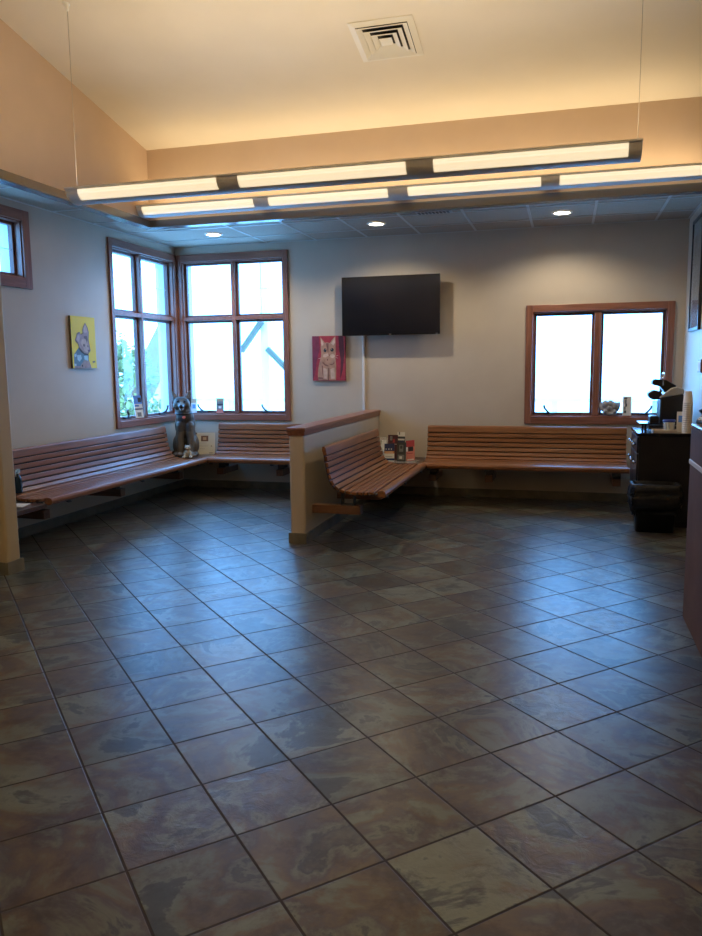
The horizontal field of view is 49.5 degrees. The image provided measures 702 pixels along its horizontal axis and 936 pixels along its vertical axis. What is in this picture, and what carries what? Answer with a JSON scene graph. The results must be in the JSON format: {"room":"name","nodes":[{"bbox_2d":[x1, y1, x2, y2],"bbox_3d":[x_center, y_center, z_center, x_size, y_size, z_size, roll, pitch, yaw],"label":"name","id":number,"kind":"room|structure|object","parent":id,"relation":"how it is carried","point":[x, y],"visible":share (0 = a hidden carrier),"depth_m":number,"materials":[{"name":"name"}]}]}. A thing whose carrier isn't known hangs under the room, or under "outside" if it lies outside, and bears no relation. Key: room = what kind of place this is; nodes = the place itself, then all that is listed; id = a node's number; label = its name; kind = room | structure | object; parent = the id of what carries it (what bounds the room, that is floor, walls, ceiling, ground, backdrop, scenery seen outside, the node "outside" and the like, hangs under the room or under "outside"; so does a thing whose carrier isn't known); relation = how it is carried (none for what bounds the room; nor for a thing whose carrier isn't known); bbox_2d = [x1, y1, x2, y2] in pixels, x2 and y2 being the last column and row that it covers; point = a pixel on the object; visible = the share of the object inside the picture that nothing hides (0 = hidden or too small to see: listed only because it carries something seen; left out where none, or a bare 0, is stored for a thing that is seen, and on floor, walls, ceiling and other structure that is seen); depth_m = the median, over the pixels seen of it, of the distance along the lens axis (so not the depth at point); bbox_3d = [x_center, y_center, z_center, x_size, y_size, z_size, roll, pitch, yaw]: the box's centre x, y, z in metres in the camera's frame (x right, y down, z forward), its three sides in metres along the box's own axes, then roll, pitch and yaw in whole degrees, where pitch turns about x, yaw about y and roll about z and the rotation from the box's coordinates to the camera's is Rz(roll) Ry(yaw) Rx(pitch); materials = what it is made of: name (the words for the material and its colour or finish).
{"room":"veterinary clinic","nodes":[
{"label":"veterinary clinic","id":0,"kind":"room"},
{"bbox_2d":[0,276,19,561],"bbox_3d":[-2.815,-0.683,5.451,0.745,2.890,0.142,2,8,16],"label":"wall","id":1,"kind":"structure","parent":0,"point":[9,538],"depth_m":5.43,"materials":[{"name":"beige paint"}]},
{"bbox_2d":[0,557,24,574],"bbox_3d":[-2.794,0.704,5.633,0.758,0.090,0.168,2,8,16],"label":"baseboard","id":2,"kind":"structure","parent":1,"relation":"attached to","point":[6,568],"depth_m":5.49,"materials":[{"name":"stone"}]},
{"bbox_2d":[16,502,46,515],"bbox_3d":[-2.767,0.366,5.917,0.610,0.125,0.455,2,8,16],"label":"table","id":3,"kind":"object","parent":1,"relation":"attached to","point":[32,507],"visible":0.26,"depth_m":5.89,"materials":[{"name":"brown wood"}]},
{"bbox_2d":[16,503,29,506],"bbox_3d":[-2.659,0.292,5.963,0.240,0.006,0.140,0,8,4],"label":"paper stack","id":4,"kind":"object","parent":3,"relation":"on","point":[17,504],"visible":0.46,"depth_m":5.98,"materials":[{"name":"white paper"}]},
{"bbox_2d":[0,19,149,219],"bbox_3d":[-3.483,-3.249,2.800,0.140,2.788,10.298,2,8,16],"label":"wall","id":5,"kind":"structure","parent":0,"point":[37,129],"depth_m":6.28,"materials":[{"name":"paint"}]},
{"bbox_2d":[0,169,701,229],"bbox_3d":[0.455,-1.724,1.869,8.222,0.072,10.258,2,8,16],"label":"trim","id":6,"kind":"structure","parent":5,"relation":"attached to","point":[7,178],"depth_m":6.90,"materials":[{"name":"grey paint"}]},
{"bbox_2d":[0,197,183,527],"bbox_3d":[-3.780,-0.507,3.777,0.200,3.000,11.690,2,8,16],"label":"wall","id":7,"kind":"structure","parent":0,"point":[51,401],"depth_m":7.14,"materials":[{"name":"beige paint"}]},
{"bbox_2d":[0,204,32,289],"bbox_3d":[-3.144,-1.802,5.955,0.262,0.662,1.585,2,8,16],"label":"window","id":8,"kind":"structure","parent":7,"relation":"in","point":[15,248],"depth_m":6.59,"materials":[{"name":"brown wood"}]},
{"bbox_2d":[68,315,96,367],"bbox_3d":[-2.615,-1.225,7.437,0.027,0.496,0.386,2,8,16],"label":"painting","id":9,"kind":"object","parent":7,"relation":"attached to","point":[81,329],"visible":1,"depth_m":7.41,"materials":[{"name":"yellow fabric"}]},
{"bbox_2d":[18,479,184,538],"bbox_3d":[-2.607,0.433,7.659,0.012,0.090,3.868,2,8,16],"label":"baseboard","id":10,"kind":"structure","parent":7,"relation":"attached to","point":[25,531],"depth_m":7.68,"materials":[{"name":"stone"}]},
{"bbox_2d":[13,426,206,518],"bbox_3d":[-2.322,-0.013,7.427,0.663,0.579,2.735,2,8,16],"label":"bench","id":11,"kind":"object","parent":7,"relation":"attached to","point":[52,473],"visible":0.84,"depth_m":7.21,"materials":[{"name":"brown wood"}]},
{"bbox_2d":[15,469,22,492],"bbox_3d":[-2.723,0.107,6.219,0.062,0.195,0.080,2,8,16],"label":"spray bottle","id":12,"kind":"object","parent":11,"relation":"on","point":[18,481],"visible":0.94,"depth_m":6.21,"materials":[{"name":"blue plastic"}]},
{"bbox_2d":[107,237,180,428],"bbox_3d":[-2.405,-1.482,8.622,0.262,1.970,1.410,2,8,16],"label":"window","id":13,"kind":"structure","parent":7,"relation":"in","point":[166,317],"depth_m":8.64,"materials":[{"name":"brown wood"}]},
{"bbox_2d":[116,262,128,308],"bbox_3d":[-2.482,-1.999,8.192,0.004,0.584,0.481,2,8,16],"label":"window pane","id":14,"kind":"object","parent":13,"relation":"attached to","point":[119,262],"depth_m":8.20,"materials":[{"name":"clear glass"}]},
{"bbox_2d":[132,395,143,417],"bbox_3d":[-2.380,-0.686,8.522,0.058,0.246,0.100,7,10,43],"label":"brochure","id":15,"kind":"object","parent":13,"relation":"on","point":[137,401],"visible":1,"depth_m":8.52,"materials":[{"name":"white paper"}]},
{"bbox_2d":[143,262,165,308],"bbox_3d":[-2.305,-2.084,8.816,0.004,0.584,0.634,2,8,16],"label":"window pane","id":16,"kind":"object","parent":13,"relation":"attached to","point":[163,264],"depth_m":9.10,"materials":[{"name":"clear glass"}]},
{"bbox_2d":[171,452,215,458],"bbox_3d":[-1.907,-0.089,9.075,0.562,0.125,0.650,2,8,16],"label":"table","id":17,"kind":"object","parent":7,"relation":"attached to","point":[199,456],"visible":0.1,"depth_m":8.93,"materials":[{"name":"brown wood"}]},
{"bbox_2d":[171,390,198,456],"bbox_3d":[-1.956,-0.531,8.990,0.322,0.771,0.471,-3,8,-17],"label":"statue","id":18,"kind":"object","parent":17,"relation":"on","point":[184,422],"visible":0.97,"depth_m":8.89,"materials":[{"name":"ceramic"}]},
{"bbox_2d":[182,445,195,458],"bbox_3d":[-1.859,-0.194,8.755,0.156,0.163,0.117,-1,8,-4],"label":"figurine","id":19,"kind":"object","parent":17,"relation":"on","point":[187,453],"visible":1,"depth_m":8.75,"materials":[{"name":"beige ceramic"}]},
{"bbox_2d":[196,433,214,453],"bbox_3d":[-1.748,-0.294,9.137,0.232,0.256,0.062,0,8,4],"label":"sign board","id":20,"kind":"object","parent":17,"relation":"on","point":[206,440],"visible":0.84,"depth_m":9.13,"materials":[{"name":"beige paper"}]},
{"bbox_2d":[289,416,378,532],"bbox_3d":[-0.091,0.010,7.553,0.133,0.905,2.622,2,8,16],"label":"wall partition","id":21,"kind":"structure","parent":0,"point":[310,484],"depth_m":6.47,"materials":[{"name":"beige paint"}]},
{"bbox_2d":[289,499,369,543],"bbox_3d":[-0.088,0.416,7.601,0.157,0.088,2.634,2,8,16],"label":"baseboard","id":22,"kind":"structure","parent":21,"relation":"attached to","point":[298,538],"depth_m":6.63,"materials":[{"name":"stone"}]},
{"bbox_2d":[286,410,380,435],"bbox_3d":[-0.098,-0.465,7.482,0.167,0.066,2.639,2,8,16],"label":"trim","id":23,"kind":"structure","parent":21,"relation":"on","point":[305,429],"depth_m":6.93,"materials":[{"name":"brown wood"}]},
{"bbox_2d":[312,429,425,514],"bbox_3d":[0.215,-0.005,7.169,0.663,0.579,1.855,2,8,16],"label":"bench","id":24,"kind":"object","parent":21,"relation":"attached to","point":[355,466],"visible":1,"depth_m":6.85,"materials":[{"name":"brown wood"}]},
{"bbox_2d":[388,457,425,464],"bbox_3d":[0.521,-0.024,8.395,0.584,0.125,0.650,2,8,16],"label":"table","id":25,"kind":"object","parent":21,"relation":"attached to","point":[417,460],"visible":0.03,"depth_m":8.26,"materials":[{"name":"brown wood"}]},
{"bbox_2d":[381,440,386,455],"bbox_3d":[0.368,-0.222,8.485,0.106,0.235,0.108,-2,8,-9],"label":"brochure holder","id":26,"kind":"object","parent":25,"relation":"on","point":[383,441],"visible":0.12,"depth_m":8.49,"materials":[{"name":"white plastic"}]},
{"bbox_3d":[0.504,-0.076,8.280,0.430,0.004,0.250,2,8,16],"label":"tray","id":27,"kind":"object","parent":25,"relation":"on","visible":0},
{"bbox_2d":[384,444,393,460],"bbox_3d":[0.416,-0.169,8.262,0.108,0.189,0.032,0,8,8],"label":"brochure","id":28,"kind":"object","parent":27,"relation":"on","point":[388,448],"visible":0.91,"depth_m":8.26,"materials":[{"name":"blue paper"}]},
{"bbox_2d":[388,435,397,459],"bbox_3d":[0.458,-0.226,8.362,0.110,0.274,0.040,2,8,16],"label":"brochure","id":29,"kind":"object","parent":27,"relation":"on","point":[392,439],"visible":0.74,"depth_m":8.35,"materials":[{"name":"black paper"}]},
{"bbox_2d":[397,432,404,441],"bbox_3d":[0.549,-0.242,8.362,0.088,0.304,0.033,2,8,21],"label":"brochure","id":30,"kind":"object","parent":27,"relation":"on","point":[401,435],"visible":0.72,"depth_m":8.35,"materials":[{"name":"grey paper"}]},
{"bbox_2d":[397,442,405,460],"bbox_3d":[0.546,-0.176,8.247,0.100,0.204,0.036,2,8,20],"label":"brochure","id":31,"kind":"object","parent":27,"relation":"on","point":[401,446],"visible":1,"depth_m":8.24,"materials":[{"name":"grey paper"}]},
{"bbox_2d":[406,440,414,460],"bbox_3d":[0.644,-0.190,8.258,0.129,0.230,0.068,3,9,28],"label":"brochure","id":32,"kind":"object","parent":27,"relation":"on","point":[410,444],"visible":1,"depth_m":8.26,"materials":[{"name":"red paper"}]},
{"bbox_2d":[0,486,701,935],"bbox_3d":[0.485,1.140,2.895,8.970,0.120,11.890,2,8,16],"label":"floor","id":33,"kind":"structure","parent":0,"point":[419,715],"depth_m":3.15,"materials":[{"name":"tile"}]},
{"bbox_2d":[627,481,684,532],"bbox_3d":[2.656,0.338,6.662,0.455,0.425,0.289,2,8,16],"label":"waste bin","id":34,"kind":"object","parent":33,"relation":"on","point":[654,506],"visible":1,"depth_m":6.56,"materials":[{"name":"black plastic"}]},
{"bbox_2d":[628,421,690,527],"bbox_3d":[2.877,0.035,7.079,0.547,0.919,0.682,2,8,16],"label":"base cabinet","id":35,"kind":"object","parent":33,"relation":"on","point":[654,456],"depth_m":6.76,"materials":[{"name":"black paint"}]},
{"bbox_2d":[651,429,676,432],"bbox_3d":[2.801,-0.331,6.813,0.200,0.026,0.140,2,8,16],"label":"tray","id":36,"kind":"object","parent":35,"relation":"on","point":[652,430],"visible":1,"depth_m":6.75,"materials":[{"name":"brown wood"}]},
{"bbox_2d":[663,419,675,429],"bbox_3d":[2.837,-0.378,6.796,0.112,0.108,0.112,2,8,16],"label":"jar","id":37,"kind":"object","parent":36,"relation":"on","point":[668,425],"visible":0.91,"depth_m":6.77,"materials":[{"name":"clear plastic"}]},
{"bbox_2d":[647,372,683,422],"bbox_3d":[2.879,-0.650,6.990,0.300,0.460,0.247,2,8,16],"label":"coffee machine","id":38,"kind":"object","parent":35,"relation":"on","point":[669,401],"visible":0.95,"depth_m":6.89,"materials":[{"name":"black plastic"}]},
{"bbox_2d":[648,415,658,422],"bbox_3d":[2.794,-0.455,7.039,0.078,0.062,0.180,2,8,16],"label":"drip tray","id":39,"kind":"object","parent":38,"relation":"on","point":[651,418],"depth_m":6.96,"materials":[{"name":"black plastic"}]},
{"bbox_2d":[676,412,682,431],"bbox_3d":[2.940,-0.409,6.795,0.066,0.184,0.032,2,8,22],"label":"menu card","id":40,"kind":"object","parent":35,"relation":"on","point":[679,414],"visible":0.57,"depth_m":6.79,"materials":[{"name":"white paper"}]},
{"bbox_2d":[683,423,701,656],"bbox_3d":[2.037,0.475,3.058,0.944,1.122,2.454,2,8,16],"label":"reception desk","id":41,"kind":"object","parent":33,"relation":"on","point":[692,600],"depth_m":4.09,"materials":[{"name":"brown laminate"}]},
{"bbox_2d":[691,423,701,430],"bbox_3d":[1.724,-0.080,3.071,0.302,0.018,2.453,2,8,16],"label":"countertop","id":42,"kind":"structure","parent":41,"relation":"on","point":[698,426],"depth_m":4.12,"materials":[{"name":"beige laminate"}]},
{"bbox_2d":[696,409,701,423],"bbox_3d":[1.966,-0.289,4.191,0.100,0.096,0.136,0,8,1],"label":"telephone","id":43,"kind":"object","parent":41,"relation":"on","point":[698,421],"visible":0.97,"depth_m":4.21,"materials":[{"name":"black plastic"}]},
{"bbox_2d":[0,0,701,149],"bbox_3d":[0.470,-3.521,1.568,8.522,2.289,10.558,2,8,16],"label":"ceiling","id":44,"kind":"structure","parent":0,"point":[169,73],"depth_m":5.97,"materials":[{"name":"beige paint"}]},
{"bbox_2d":[62,1,642,205],"bbox_3d":[-0.156,-2.604,5.037,3.999,1.418,0.264,2,8,16],"label":"pendant light","id":45,"kind":"object","parent":44,"relation":"hanging from","point":[628,150],"visible":0.99,"depth_m":4.96,"materials":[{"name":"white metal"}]},
{"bbox_2d":[347,15,423,61],"bbox_3d":[0.266,-3.201,5.705,0.480,0.110,0.471,2,8,16],"label":"ceiling vent","id":46,"kind":"object","parent":44,"relation":"in","point":[393,37],"visible":1,"depth_m":5.68,"materials":[{"name":"beige metal"}]},
{"bbox_2d":[135,162,701,218],"bbox_3d":[0.455,-2.474,6.889,5.248,0.102,0.284,2,8,16],"label":"pendant light","id":47,"kind":"object","parent":44,"relation":"hanging from","point":[689,171],"visible":1,"depth_m":6.71,"materials":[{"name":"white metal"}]},
{"bbox_2d":[0,183,701,247],"bbox_3d":[-0.923,-1.841,2.890,5.710,0.040,11.490,2,8,16],"label":"ceiling","id":48,"kind":"structure","parent":0,"point":[12,193],"depth_m":7.62,"materials":[{"name":"paint"}]},
{"bbox_2d":[204,233,222,236],"bbox_3d":[-1.478,-2.512,8.203,0.196,0.011,0.196,2,8,16],"label":"recessed light","id":49,"kind":"object","parent":48,"relation":"in","point":[206,234],"visible":1,"depth_m":8.19,"materials":[{"name":"white glass"}]},
{"bbox_2d":[367,222,385,225],"bbox_3d":[0.256,-2.462,7.686,0.196,0.011,0.196,2,8,16],"label":"recessed light","id":50,"kind":"object","parent":48,"relation":"in","point":[368,223],"visible":1,"depth_m":7.66,"materials":[{"name":"white glass"}]},
{"bbox_2d":[415,210,452,214],"bbox_3d":[0.779,-2.397,7.148,0.340,0.009,0.120,2,8,16],"label":"ceiling vent","id":51,"kind":"object","parent":48,"relation":"in","point":[445,211],"visible":1,"depth_m":7.13,"materials":[{"name":"grey metal"}]},
{"bbox_2d":[551,210,572,214],"bbox_3d":[2.000,-2.418,7.223,0.196,0.011,0.196,2,8,16],"label":"recessed light","id":52,"kind":"object","parent":48,"relation":"in","point":[561,212],"visible":1,"depth_m":7.20,"materials":[{"name":"white glass"}]},
{"bbox_2d":[147,96,701,422],"bbox_3d":[2.112,-1.418,7.515,8.462,3.700,1.532,2,8,16],"label":"wall","id":53,"kind":"structure","parent":0,"point":[670,130],"depth_m":6.88,"materials":[{"name":"paint"}]},
{"bbox_2d":[688,212,701,331],"bbox_3d":[3.184,-1.786,7.020,0.026,1.028,0.570,2,8,16],"label":"framed picture","id":54,"kind":"object","parent":53,"relation":"attached to","point":[695,296],"visible":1,"depth_m":7.02,"materials":[{"name":"black plastic"}]},
{"bbox_2d":[692,232,700,313],"bbox_3d":[3.182,-1.786,7.021,0.002,0.708,0.330,2,8,16],"label":"print","id":55,"kind":"object","parent":54,"relation":"attached to","point":[697,247],"depth_m":7.01},
{"bbox_2d":[697,359,701,372],"bbox_3d":[3.086,-0.902,6.739,0.018,0.118,0.162,2,8,16],"label":"framed certificate","id":56,"kind":"object","parent":53,"relation":"attached to","point":[699,367],"visible":1,"depth_m":6.70,"materials":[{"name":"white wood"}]},
{"bbox_2d":[175,219,689,492],"bbox_3d":[0.578,-1.203,8.678,5.910,3.000,0.200,2,8,16],"label":"wall","id":57,"kind":"structure","parent":0,"point":[472,372],"depth_m":8.36,"materials":[{"name":"beige paint"}]},
{"bbox_2d":[176,249,290,420],"bbox_3d":[-1.372,-1.569,9.191,1.420,1.970,0.262,2,8,16],"label":"window","id":58,"kind":"structure","parent":57,"relation":"in","point":[186,319],"depth_m":9.12,"materials":[{"name":"brown wood"}]},
{"bbox_2d":[191,399,196,412],"bbox_3d":[-1.931,-0.766,9.371,0.070,0.170,0.022,1,8,12],"label":"brochure","id":59,"kind":"object","parent":58,"relation":"on","point":[193,401],"visible":0.93,"depth_m":9.37,"materials":[{"name":"white paper"}]},
{"bbox_2d":[188,269,230,312],"bbox_3d":[-1.698,-2.138,9.176,0.574,0.584,0.004,2,8,16],"label":"window pane","id":60,"kind":"object","parent":58,"relation":"attached to","point":[209,269],"depth_m":9.20,"materials":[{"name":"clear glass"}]},
{"bbox_2d":[216,398,223,412],"bbox_3d":[-1.593,-0.761,9.278,0.092,0.178,0.024,1,8,12],"label":"brochure","id":61,"kind":"object","parent":58,"relation":"on","point":[219,401],"visible":1,"depth_m":9.27,"materials":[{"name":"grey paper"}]},
{"bbox_2d":[253,265,281,312],"bbox_3d":[-1.065,-2.121,8.998,0.551,0.584,0.004,2,8,16],"label":"window pane","id":62,"kind":"object","parent":58,"relation":"attached to","point":[260,265],"depth_m":8.98,"materials":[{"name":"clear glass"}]},
{"bbox_2d":[201,423,300,475],"bbox_3d":[-0.770,-0.204,8.744,1.790,0.579,0.663,2,8,16],"label":"bench","id":63,"kind":"object","parent":57,"relation":"attached to","point":[240,443],"visible":0.55,"depth_m":8.95,"materials":[{"name":"brown wood"}]},
{"bbox_2d":[312,336,345,380],"bbox_3d":[-0.253,-1.264,8.780,0.396,0.510,0.035,2,8,16],"label":"painting","id":64,"kind":"object","parent":57,"relation":"attached to","point":[328,352],"visible":0.98,"depth_m":8.77,"materials":[{"name":"red fabric"}]},
{"bbox_2d":[362,336,364,409],"bbox_3d":[0.145,-1.031,8.709,0.028,1.060,0.020,2,8,16],"label":"cable cover","id":65,"kind":"object","parent":57,"relation":"attached to","point":[363,337],"visible":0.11,"depth_m":8.69,"materials":[{"name":"white plastic"}]},
{"bbox_2d":[342,273,439,335],"bbox_3d":[0.449,-1.798,8.450,1.103,0.642,0.148,2,8,16],"label":"television","id":66,"kind":"object","parent":57,"relation":"attached to","point":[392,304],"visible":1,"depth_m":8.38,"materials":[{"name":"black plastic"}]},
{"bbox_2d":[184,479,627,501],"bbox_3d":[0.661,0.256,8.741,5.710,0.090,0.012,2,8,16],"label":"baseboard","id":67,"kind":"structure","parent":57,"relation":"attached to","point":[502,493],"depth_m":8.56,"materials":[{"name":"stone"}]},
{"bbox_2d":[419,425,629,486],"bbox_3d":[1.806,-0.135,8.022,2.082,0.579,0.663,2,8,16],"label":"bench","id":68,"kind":"object","parent":57,"relation":"attached to","point":[490,449],"visible":0.98,"depth_m":8.07,"materials":[{"name":"brown wood"}]},
{"bbox_2d":[524,301,675,424],"bbox_3d":[2.619,-1.105,8.121,1.477,1.261,0.262,2,8,16],"label":"window","id":69,"kind":"structure","parent":57,"relation":"in","point":[667,308],"depth_m":8.04,"materials":[{"name":"brown wood"}]},
{"bbox_2d":[599,400,619,414],"bbox_3d":[2.733,-0.635,8.043,0.212,0.163,0.069,1,8,13],"label":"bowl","id":70,"kind":"object","parent":69,"relation":"on","point":[610,407],"visible":1,"depth_m":8.02,"materials":[{"name":"grey plastic"}]},
{"bbox_2d":[622,396,631,414],"bbox_3d":[2.900,-0.653,8.008,0.088,0.200,0.022,2,8,16],"label":"greeting card","id":71,"kind":"object","parent":69,"relation":"on","point":[627,400],"visible":1,"depth_m":8.01,"materials":[{"name":"white paper"}]},
{"label":"outside","id":72,"kind":"structure","parent":0,"visible":0},
{"bbox_2d":[120,381,658,412],"bbox_3d":[8.143,-1.987,28.869,120.000,0.080,120.000,2,8,16],"label":"ground","id":73,"kind":"structure","parent":72,"point":[543,389],"depth_m":52.63,"materials":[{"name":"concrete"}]},
{"bbox_2d":[116,330,134,386],"bbox_3d":[-8.253,-2.844,23.483,3.942,3.453,3.594,-6,9,-34],"label":"tree","id":74,"kind":"object","parent":73,"relation":"on","point":[120,340],"visible":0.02,"depth_m":24.46,"materials":[{"name":"green plant"}]},
{"bbox_2d":[117,339,160,416],"bbox_3d":[-4.555,-1.150,14.098,2.208,2.431,1.457,-3,8,-15],"label":"tree","id":75,"kind":"object","parent":73,"relation":"on","point":[128,366],"visible":0.2,"depth_m":14.25,"materials":[{"name":"green plant"}]},
{"bbox_2d":[123,326,160,414],"bbox_3d":[-4.652,-1.876,17.420,0.450,2.980,2.100,2,8,16],"label":"screen","id":76,"kind":"object","parent":73,"relation":"on","point":[153,347],"visible":0.11,"depth_m":17.49,"materials":[{"name":"white"}]},
{"bbox_2d":[241,263,283,410],"bbox_3d":[-1.477,-1.640,11.256,6.000,4.070,0.220,2,8,16],"label":"frame","id":77,"kind":"object","parent":73,"relation":"on","point":[267,353],"visible":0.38,"depth_m":11.12,"materials":[{"name":"white"}]},
{"bbox_2d":[121,398,656,416],"bbox_3d":[2.424,-0.633,13.966,15.100,1.280,0.120,2,8,16],"label":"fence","id":78,"kind":"object","parent":73,"relation":"on","point":[554,401],"visible":0.08,"depth_m":13.53,"materials":[{"name":"white"}]},
{"bbox_3d":[2.954,-0.600,6.675,0.086,0.106,0.086,2,8,16],"label":"paper cup","id":79,"kind":"object","parent":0,"visible":0},
{"bbox_2d":[683,391,692,403],"bbox_3d":[2.954,-0.619,6.673,0.086,0.106,0.086,2,8,16],"label":"paper cup","id":80,"kind":"object","parent":79,"relation":"on","point":[688,396],"visible":1,"depth_m":6.64,"materials":[{"name":"white paper"}]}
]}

